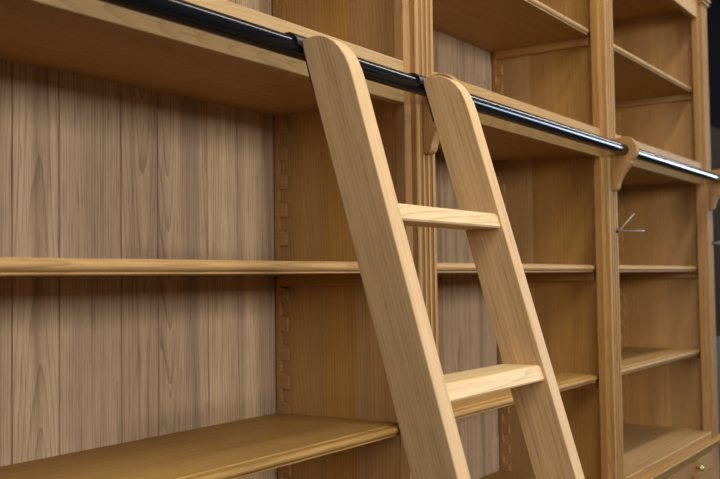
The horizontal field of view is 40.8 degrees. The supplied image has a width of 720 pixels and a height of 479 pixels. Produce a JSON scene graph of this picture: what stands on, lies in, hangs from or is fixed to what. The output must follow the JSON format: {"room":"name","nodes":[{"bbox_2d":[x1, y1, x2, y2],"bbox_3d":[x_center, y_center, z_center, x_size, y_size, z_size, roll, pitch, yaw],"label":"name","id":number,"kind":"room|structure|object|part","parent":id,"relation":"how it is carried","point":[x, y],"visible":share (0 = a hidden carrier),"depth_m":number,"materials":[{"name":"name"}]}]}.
{"room":"library","nodes":[
{"label":"library","id":0,"kind":"room"},
{"bbox_2d":[706,0,719,129],"bbox_3d":[0.304,-0.032,2.990,0.100,3.300,11.700,-2,-3,34],"label":"wall","id":1,"kind":"structure","parent":0,"point":[713,11],"depth_m":5.51,"materials":[{"name":"black paint"}]},
{"bbox_2d":[710,125,719,335],"bbox_3d":[2.413,-0.028,6.033,0.012,1.160,4.300,-2,-3,34],"label":"wall","id":2,"kind":"structure","parent":1,"relation":"attached to","point":[714,132],"depth_m":5.37,"materials":[{"name":"grey paint"}]},
{"bbox_2d":[716,336,719,472],"bbox_3d":[2.429,1.131,5.985,0.012,1.160,4.300,-2,-3,34],"label":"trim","id":3,"kind":"structure","parent":1,"relation":"attached to","point":[717,337],"depth_m":5.29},
{"bbox_3d":[2.511,1.550,1.457,5.161,0.050,11.700,-2,-3,34],"label":"floor","id":4,"kind":"structure","parent":0,"visible":0},
{"bbox_2d":[285,32,584,478],"bbox_3d":[0.276,0.614,1.467,0.662,1.884,0.423,-2,-3,34],"label":"ladder","id":5,"kind":"object","parent":4,"relation":"on","point":[422,396],"visible":0.88,"depth_m":1.47,"materials":[{"name":"brown wood"}]},
{"bbox_2d":[662,445,719,478],"bbox_3d":[0.929,1.200,3.352,0.412,0.849,1.143,-2,-3,34],"label":"base cabinet","id":6,"kind":"object","parent":4,"relation":"on","point":[705,466],"visible":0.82,"depth_m":3.52,"materials":[{"name":"brown wood"}]},
{"bbox_3d":[0.997,1.155,3.152,0.020,0.751,0.763,-2,-3,34],"label":"door","id":7,"kind":"part","parent":6,"relation":"part of","materials":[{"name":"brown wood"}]},
{"bbox_3d":[1.212,0.815,3.453,0.027,0.021,0.021,-2,-3,34],"label":"knob","id":8,"kind":"part","parent":6,"relation":"part of","materials":[{"name":"gold metal"}]},
{"bbox_3d":[1.265,0.824,3.572,0.020,0.061,0.210,-2,-3,34],"label":"drawer","id":9,"kind":"part","parent":6,"relation":"part of","materials":[{"name":"brown wood"}]},
{"bbox_3d":[1.270,1.200,3.557,0.020,0.686,0.210,-2,-3,34],"label":"door","id":10,"kind":"part","parent":6,"relation":"part of","materials":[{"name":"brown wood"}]},
{"bbox_3d":[-0.315,1.142,1.501,0.412,0.849,1.138,-2,-3,34],"label":"base cabinet","id":11,"kind":"object","parent":4,"relation":"on","visible":0},
{"bbox_2d":[641,434,719,478],"bbox_3d":[0.297,0.733,2.448,0.412,0.028,3.432,-2,-3,34],"label":"countertop","id":12,"kind":"structure","parent":11,"relation":"on","point":[672,466],"depth_m":3.28,"materials":[{"name":"brown wood"}]},
{"bbox_2d":[0,0,437,478],"bbox_3d":[-0.310,-0.231,1.566,0.452,1.842,1.221,-2,-3,34],"label":"bookcase","id":13,"kind":"object","parent":12,"relation":"on","point":[183,296],"visible":0.72,"depth_m":1.79,"materials":[{"name":"brown wood"}]},
{"bbox_3d":[-0.489,-0.187,1.687,0.016,1.714,1.064,-2,-3,34],"label":"panel","id":14,"kind":"part","parent":13,"relation":"part of","materials":[{"name":"brown wood"}]},
{"bbox_3d":[-0.341,0.048,1.580,0.329,0.022,1.061,-2,-3,34],"label":"shelf","id":15,"kind":"part","parent":13,"relation":"part of","materials":[{"name":"brown wood"}]},
{"bbox_3d":[-0.344,-0.303,1.593,0.338,0.024,1.064,-2,-3,34],"label":"fixed shelf","id":16,"kind":"part","parent":13,"relation":"part of","materials":[{"name":"brown wood"}]},
{"bbox_3d":[-0.337,0.365,1.567,0.329,0.020,1.061,-2,-3,34],"label":"shelf","id":17,"kind":"part","parent":13,"relation":"part of","materials":[{"name":"brown wood"}]},
{"bbox_3d":[-0.048,-0.165,2.040,0.354,1.742,0.015,-2,-3,34],"label":"panel","id":18,"kind":"part","parent":13,"relation":"part of","materials":[{"name":"brown wood"}]},
{"bbox_2d":[432,0,623,478],"bbox_3d":[0.317,-0.202,2.498,0.452,1.842,1.150,-2,-3,34],"label":"bookcase","id":19,"kind":"object","parent":12,"relation":"on","point":[553,60],"visible":0.44,"depth_m":2.85,"materials":[{"name":"brown wood"}]},
{"bbox_2d":[98,0,719,210],"bbox_3d":[0.468,-0.234,2.363,0.076,0.157,3.402,-2,-3,34],"label":"ladder rail","id":20,"kind":"object","parent":19,"relation":"attached to","point":[624,150],"visible":0.79,"depth_m":1.80,"materials":[{"name":"black metal"}]},
{"bbox_3d":[0.119,-0.159,2.593,0.016,1.714,1.059,-2,-3,34],"label":"panel","id":21,"kind":"part","parent":19,"relation":"part of","materials":[{"name":"brown wood"}]},
{"bbox_3d":[0.264,-0.274,2.499,0.338,0.024,1.059,-2,-3,34],"label":"fixed shelf","id":22,"kind":"part","parent":19,"relation":"part of","materials":[{"name":"brown wood"}]},
{"bbox_3d":[0.258,-0.616,2.514,0.329,0.022,1.056,-2,-3,34],"label":"shelf","id":23,"kind":"part","parent":19,"relation":"part of","materials":[{"name":"brown wood"}]},
{"bbox_3d":[0.267,0.076,2.486,0.329,0.022,1.056,-2,-3,34],"label":"shelf","id":24,"kind":"part","parent":19,"relation":"part of","materials":[{"name":"brown wood"}]},
{"bbox_3d":[0.272,0.394,2.473,0.329,0.020,1.056,-2,-3,34],"label":"shelf","id":25,"kind":"part","parent":19,"relation":"part of","materials":[{"name":"brown wood"}]},
{"bbox_3d":[0.559,-0.137,2.943,0.354,1.742,0.015,-2,-3,34],"label":"panel","id":26,"kind":"part","parent":19,"relation":"part of","materials":[{"name":"brown wood"}]},
{"bbox_2d":[616,213,643,232],"bbox_3d":[0.788,-0.049,2.825,0.080,0.056,0.011,-2,-3,34],"label":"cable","id":27,"kind":"object","parent":19,"relation":"attached to","point":[617,230],"visible":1,"depth_m":2.83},
{"bbox_2d":[612,0,718,478],"bbox_3d":[0.928,-0.173,3.408,0.452,1.842,1.164,-2,-3,34],"label":"bookcase","id":28,"kind":"object","parent":12,"relation":"on","point":[667,290],"visible":0.51,"depth_m":3.78,"materials":[{"name":"brown wood"}]},
{"bbox_3d":[0.865,-0.920,3.434,0.338,0.022,1.069,-2,-3,34],"label":"panel","id":29,"kind":"part","parent":28,"relation":"part of","materials":[{"name":"brown wood"}]},
{"bbox_3d":[0.874,-0.246,3.406,0.338,0.024,1.069,-2,-3,34],"label":"fixed shelf","id":30,"kind":"part","parent":28,"relation":"part of","materials":[{"name":"brown wood"}]},
{"bbox_3d":[0.868,-0.587,3.421,0.329,0.022,1.066,-2,-3,34],"label":"shelf","id":31,"kind":"part","parent":28,"relation":"part of","materials":[{"name":"brown wood"}]},
{"bbox_3d":[0.877,0.104,3.393,0.329,0.022,1.066,-2,-3,34],"label":"shelf","id":32,"kind":"part","parent":28,"relation":"part of","materials":[{"name":"brown wood"}]},
{"bbox_3d":[0.882,0.422,3.380,0.329,0.020,1.066,-2,-3,34],"label":"shelf","id":33,"kind":"part","parent":28,"relation":"part of","materials":[{"name":"brown wood"}]}
]}

